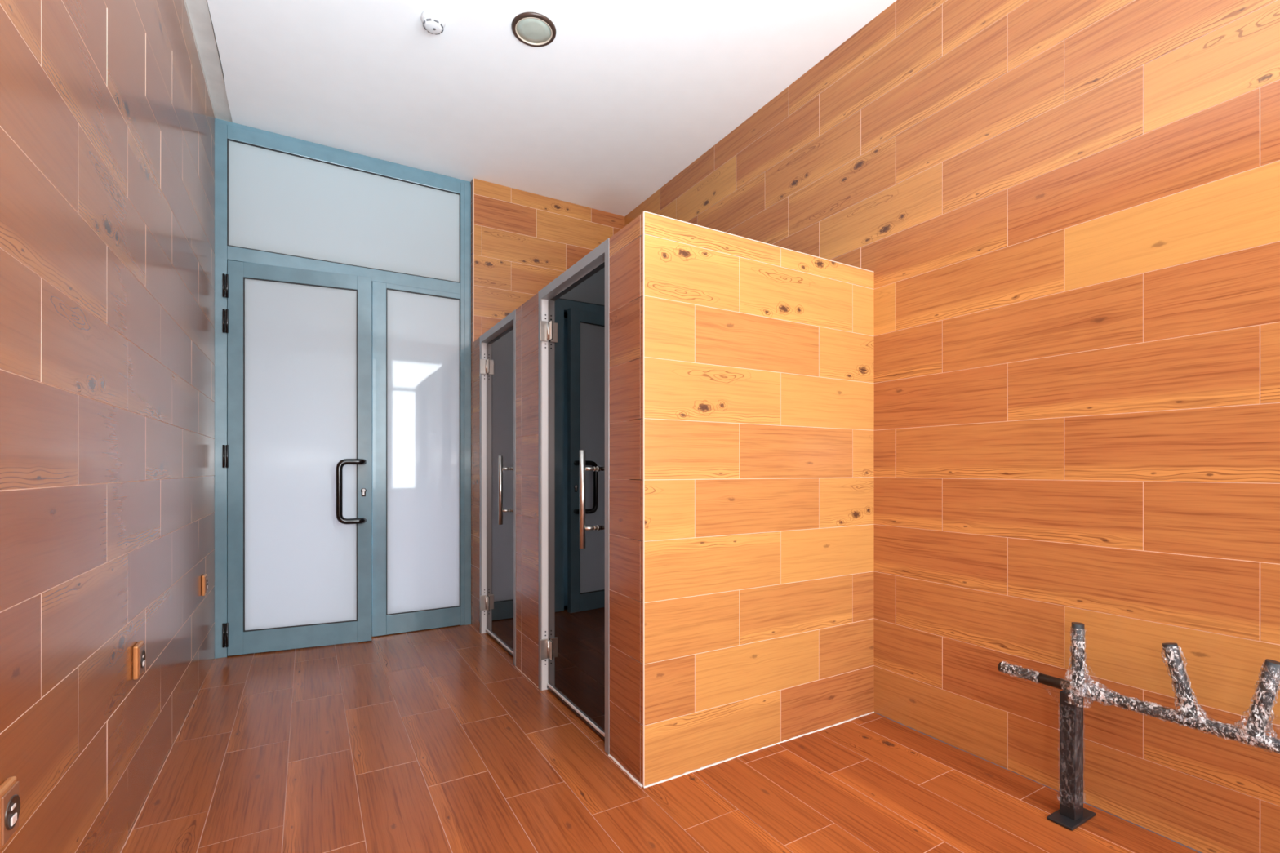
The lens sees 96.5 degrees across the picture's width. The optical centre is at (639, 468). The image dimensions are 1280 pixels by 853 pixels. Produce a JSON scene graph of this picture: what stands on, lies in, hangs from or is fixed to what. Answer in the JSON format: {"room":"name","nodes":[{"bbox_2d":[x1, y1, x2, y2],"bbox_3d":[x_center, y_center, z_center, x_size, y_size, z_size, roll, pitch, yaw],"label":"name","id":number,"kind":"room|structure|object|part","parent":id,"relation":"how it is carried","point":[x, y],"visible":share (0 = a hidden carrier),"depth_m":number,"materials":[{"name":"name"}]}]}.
{"room":"changing room","nodes":[
{"label":"changing room","id":0,"kind":"room"},
{"bbox_2d":[0,0,214,852],"bbox_3d":[-1.101,-0.475,0.872,0.082,3.190,5.815,0,0,-30],"label":"wall","id":1,"kind":"structure","parent":0,"point":[107,117],"depth_m":1.49,"materials":[{"name":"brown wood"}]},
{"bbox_2d":[0,776,20,851],"bbox_3d":[-1.122,0.612,1.010,0.020,0.104,0.076,0,0,-30],"label":"wall socket","id":2,"kind":"object","parent":1,"relation":"attached to","point":[10,802],"visible":1,"depth_m":1.01,"materials":[{"name":"orange wood"}]},
{"bbox_2d":[133,640,145,679],"bbox_3d":[-1.593,0.608,1.818,0.020,0.104,0.076,0,0,-30],"label":"wall socket","id":3,"kind":"object","parent":1,"relation":"attached to","point":[139,650],"visible":1,"depth_m":1.80,"materials":[{"name":"orange wood"}]},
{"bbox_3d":[-1.591,0.608,1.824,0.004,0.084,0.063,0,0,-30],"label":"plate","id":4,"kind":"part","parent":3,"relation":"part of","materials":[{"name":"brown plastic"}]},
{"bbox_2d":[120,659,214,852],"bbox_3d":[-1.504,1.118,1.650,0.004,0.002,3.965,0,0,-30],"label":"trim","id":5,"kind":"structure","parent":1,"relation":"attached to","point":[214,660],"depth_m":2.06,"materials":[{"name":"tile"}]},
{"bbox_2d":[201,573,208,595],"bbox_3d":[-2.270,0.605,2.981,0.020,0.104,0.076,0,0,-30],"label":"wall socket","id":6,"kind":"object","parent":1,"relation":"attached to","point":[204,578],"visible":1,"depth_m":2.95,"materials":[{"name":"orange metal"}]},
{"bbox_3d":[-2.268,0.605,2.986,0.004,0.084,0.063,0,0,-30],"label":"plate","id":7,"kind":"part","parent":6,"relation":"part of","materials":[{"name":"brown plastic"}]},
{"bbox_2d":[183,0,232,122],"bbox_3d":[-1.085,-2.093,0.927,0.165,0.044,5.895,0,0,-30],"label":"trim","id":8,"kind":"structure","parent":1,"relation":"attached to","point":[197,11],"depth_m":2.88,"materials":[{"name":"paint"}]},
{"bbox_2d":[474,178,624,341],"bbox_3d":[-0.684,-0.475,4.473,1.279,3.190,0.202,0,0,-30],"label":"wall","id":9,"kind":"structure","parent":0,"point":[524,241],"depth_m":4.24,"materials":[{"name":"brown wood"}]},
{"bbox_2d":[214,118,471,658],"bbox_3d":[-1.835,-0.474,3.689,1.490,3.189,0.231,0,0,-30],"label":"door","id":10,"kind":"structure","parent":9,"relation":"in","point":[343,277],"depth_m":3.63,"materials":[{"name":"blue paint"}]},
{"bbox_3d":[-2.101,-0.086,3.557,0.603,2.116,0.010,0,0,-23],"label":"pane","id":11,"kind":"part","parent":10,"relation":"part of","materials":[{"name":"white glass"}]},
{"bbox_3d":[-1.875,-1.646,3.748,1.345,0.626,0.010,0,0,-30],"label":"transom pane","id":12,"kind":"part","parent":10,"relation":"part of","materials":[{"name":"white glass"}]},
{"bbox_3d":[-1.810,0.142,3.602,0.071,0.412,0.189,0,0,40],"label":"pull handle","id":13,"kind":"part","parent":10,"relation":"part of","materials":[{"name":"black paint"}]},
{"bbox_3d":[-1.499,-0.114,3.967,0.475,2.186,0.010,0,0,-30],"label":"pane","id":14,"kind":"part","parent":10,"relation":"part of","materials":[{"name":"white glass"}]},
{"bbox_2d":[472,177,474,342],"bbox_3d":[-1.186,-1.487,4.065,0.007,1.164,0.007,0,0,-30],"label":"trim","id":15,"kind":"structure","parent":9,"relation":"attached to","point":[473,178],"depth_m":4.06,"materials":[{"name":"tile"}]},
{"bbox_2d":[207,0,896,216],"bbox_3d":[0.110,-2.130,1.577,2.883,0.120,6.115,0,0,-30],"label":"ceiling","id":16,"kind":"structure","parent":0,"point":[625,95],"depth_m":3.03,"materials":[{"name":"white paint"}]},
{"bbox_2d":[421,9,445,34],"bbox_3d":[-0.950,-2.045,2.624,0.106,0.050,0.106,0,0,-30],"label":"smoke detector","id":17,"kind":"object","parent":16,"relation":"attached to","point":[433,21],"visible":1,"depth_m":2.60,"materials":[{"name":"white plastic"}]},
{"bbox_2d":[511,11,555,46],"bbox_3d":[-0.499,-2.064,2.689,0.208,0.011,0.208,0,0,-30],"label":"recessed light","id":18,"kind":"object","parent":16,"relation":"in","point":[531,28],"visible":1,"depth_m":2.68,"materials":[{"name":"brown metal"}]},
{"bbox_2d":[516,17,551,43],"bbox_3d":[-0.499,-2.064,2.689,0.162,0.005,0.162,0,0,-30],"label":"diffuser","id":19,"kind":"object","parent":18,"relation":"attached to","point":[529,30],"depth_m":2.69,"materials":[{"name":"white glass"}]},
{"bbox_2d":[471,179,643,785],"bbox_3d":[-0.564,-0.475,3.093,0.103,3.190,2.458,0,0,-30],"label":"wall","id":20,"kind":"structure","parent":0,"point":[626,313],"depth_m":2.18,"materials":[{"name":"brown wood"}]},
{"bbox_2d":[480,309,515,666],"bbox_3d":[-0.887,0.108,3.575,0.126,2.022,0.777,0,0,-30],"label":"door","id":21,"kind":"structure","parent":20,"relation":"in","point":[498,344],"depth_m":3.67,"materials":[{"name":"glass"}]},
{"bbox_3d":[-0.870,1.089,3.580,0.008,0.010,0.696,0,0,-30],"label":"rail","id":22,"kind":"part","parent":21,"relation":"part of","materials":[{"name":"metal"}]},
{"bbox_3d":[-0.863,0.120,3.586,0.008,1.943,0.692,0,0,-30],"label":"glass pane","id":23,"kind":"part","parent":21,"relation":"part of","materials":[{"name":"glass"}]},
{"bbox_3d":[-0.821,0.126,3.363,0.025,0.405,0.025,0,0,-30],"label":"pull handle","id":24,"kind":"part","parent":21,"relation":"part of","materials":[{"name":"silver metal"}]},
{"bbox_2d":[515,666,538,688],"bbox_3d":[-0.612,1.117,3.070,0.004,0.004,0.372,0,0,-30],"label":"trim","id":25,"kind":"structure","parent":20,"relation":"attached to","point":[515,666],"depth_m":3.06,"materials":[{"name":"tile"}]},
{"bbox_2d":[538,238,609,754],"bbox_3d":[-0.306,0.108,2.578,0.126,2.022,0.786,0,0,-30],"label":"door","id":26,"kind":"structure","parent":20,"relation":"in","point":[574,308],"depth_m":2.60,"materials":[{"name":"glass"}]},
{"bbox_3d":[-0.289,1.089,2.582,0.008,0.010,0.704,0,0,-30],"label":"rail","id":27,"kind":"part","parent":26,"relation":"part of","materials":[{"name":"metal"}]},
{"bbox_3d":[-0.238,0.126,2.361,0.025,0.405,0.025,0,0,-30],"label":"pull handle","id":28,"kind":"part","parent":26,"relation":"part of","materials":[{"name":"silver metal"}]},
{"bbox_2d":[608,754,643,787],"bbox_3d":[-0.058,1.115,2.116,0.008,0.007,0.261,0,0,-30],"label":"trim","id":29,"kind":"structure","parent":20,"relation":"attached to","point":[630,775],"depth_m":2.10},
{"bbox_2d":[121,624,1198,852],"bbox_3d":[0.092,1.169,1.607,2.763,0.102,5.885,0,0,-30],"label":"floor","id":30,"kind":"structure","parent":0,"point":[432,740],"depth_m":2.04,"materials":[{"name":"brown wood"}]},
{"bbox_2d":[997,622,1279,831],"bbox_3d":[1.641,0.803,1.391,0.160,0.631,1.453,0,0,-30],"label":"metal frame","id":31,"kind":"object","parent":30,"relation":"on","point":[1071,814],"visible":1,"depth_m":1.75,"materials":[{"name":"grey metal"}]},
{"bbox_3d":[1.384,0.913,1.832,0.056,0.394,0.044,0,0,-30],"label":"post","id":32,"kind":"part","parent":31,"relation":"part of","materials":[{"name":"black metal"}]},
{"bbox_3d":[1.384,1.114,1.832,0.160,0.009,0.072,0,0,-30],"label":"plate","id":33,"kind":"part","parent":31,"relation":"part of","materials":[{"name":"black metal"}]},
{"bbox_3d":[1.641,0.700,1.391,0.033,0.033,1.453,0,0,-30],"label":"rail","id":34,"kind":"part","parent":31,"relation":"part of","materials":[{"name":"grey metal"}]},
{"bbox_2d":[631,212,874,786],"bbox_3d":[0.519,0.109,2.358,1.229,2.022,0.102,0,0,-30],"label":"wall","id":35,"kind":"structure","parent":0,"point":[759,385],"depth_m":2.25,"materials":[{"name":"brown wood"}]},
{"bbox_2d":[643,211,644,787],"bbox_3d":[0.013,0.108,2.006,0.004,2.022,0.004,0,0,-30],"label":"trim","id":36,"kind":"structure","parent":35,"relation":"attached to","point":[643,211],"depth_m":2.00,"materials":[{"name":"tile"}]},
{"bbox_2d":[643,711,874,787],"bbox_3d":[0.544,1.116,2.311,1.229,0.006,0.006,0,0,-30],"label":"trim","id":37,"kind":"structure","parent":35,"relation":"attached to","point":[851,719],"depth_m":2.22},
{"bbox_2d":[644,210,873,272],"bbox_3d":[0.542,-0.904,2.316,1.226,0.004,0.009,0,0,-30],"label":"trim","id":38,"kind":"structure","parent":35,"relation":"attached to","point":[644,211],"depth_m":2.25,"materials":[{"name":"tile"}]},
{"bbox_2d":[624,0,1279,852],"bbox_3d":[1.346,-0.475,2.237,0.082,3.190,5.710,0,0,-30],"label":"wall","id":39,"kind":"structure","parent":0,"point":[1064,215],"depth_m":1.96,"materials":[{"name":"brown wood"}]},
{"bbox_2d":[874,712,1202,852],"bbox_3d":[1.456,1.117,1.962,0.005,0.004,1.524,0,0,-30],"label":"trim","id":40,"kind":"structure","parent":39,"relation":"attached to","point":[874,713],"depth_m":2.05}
]}

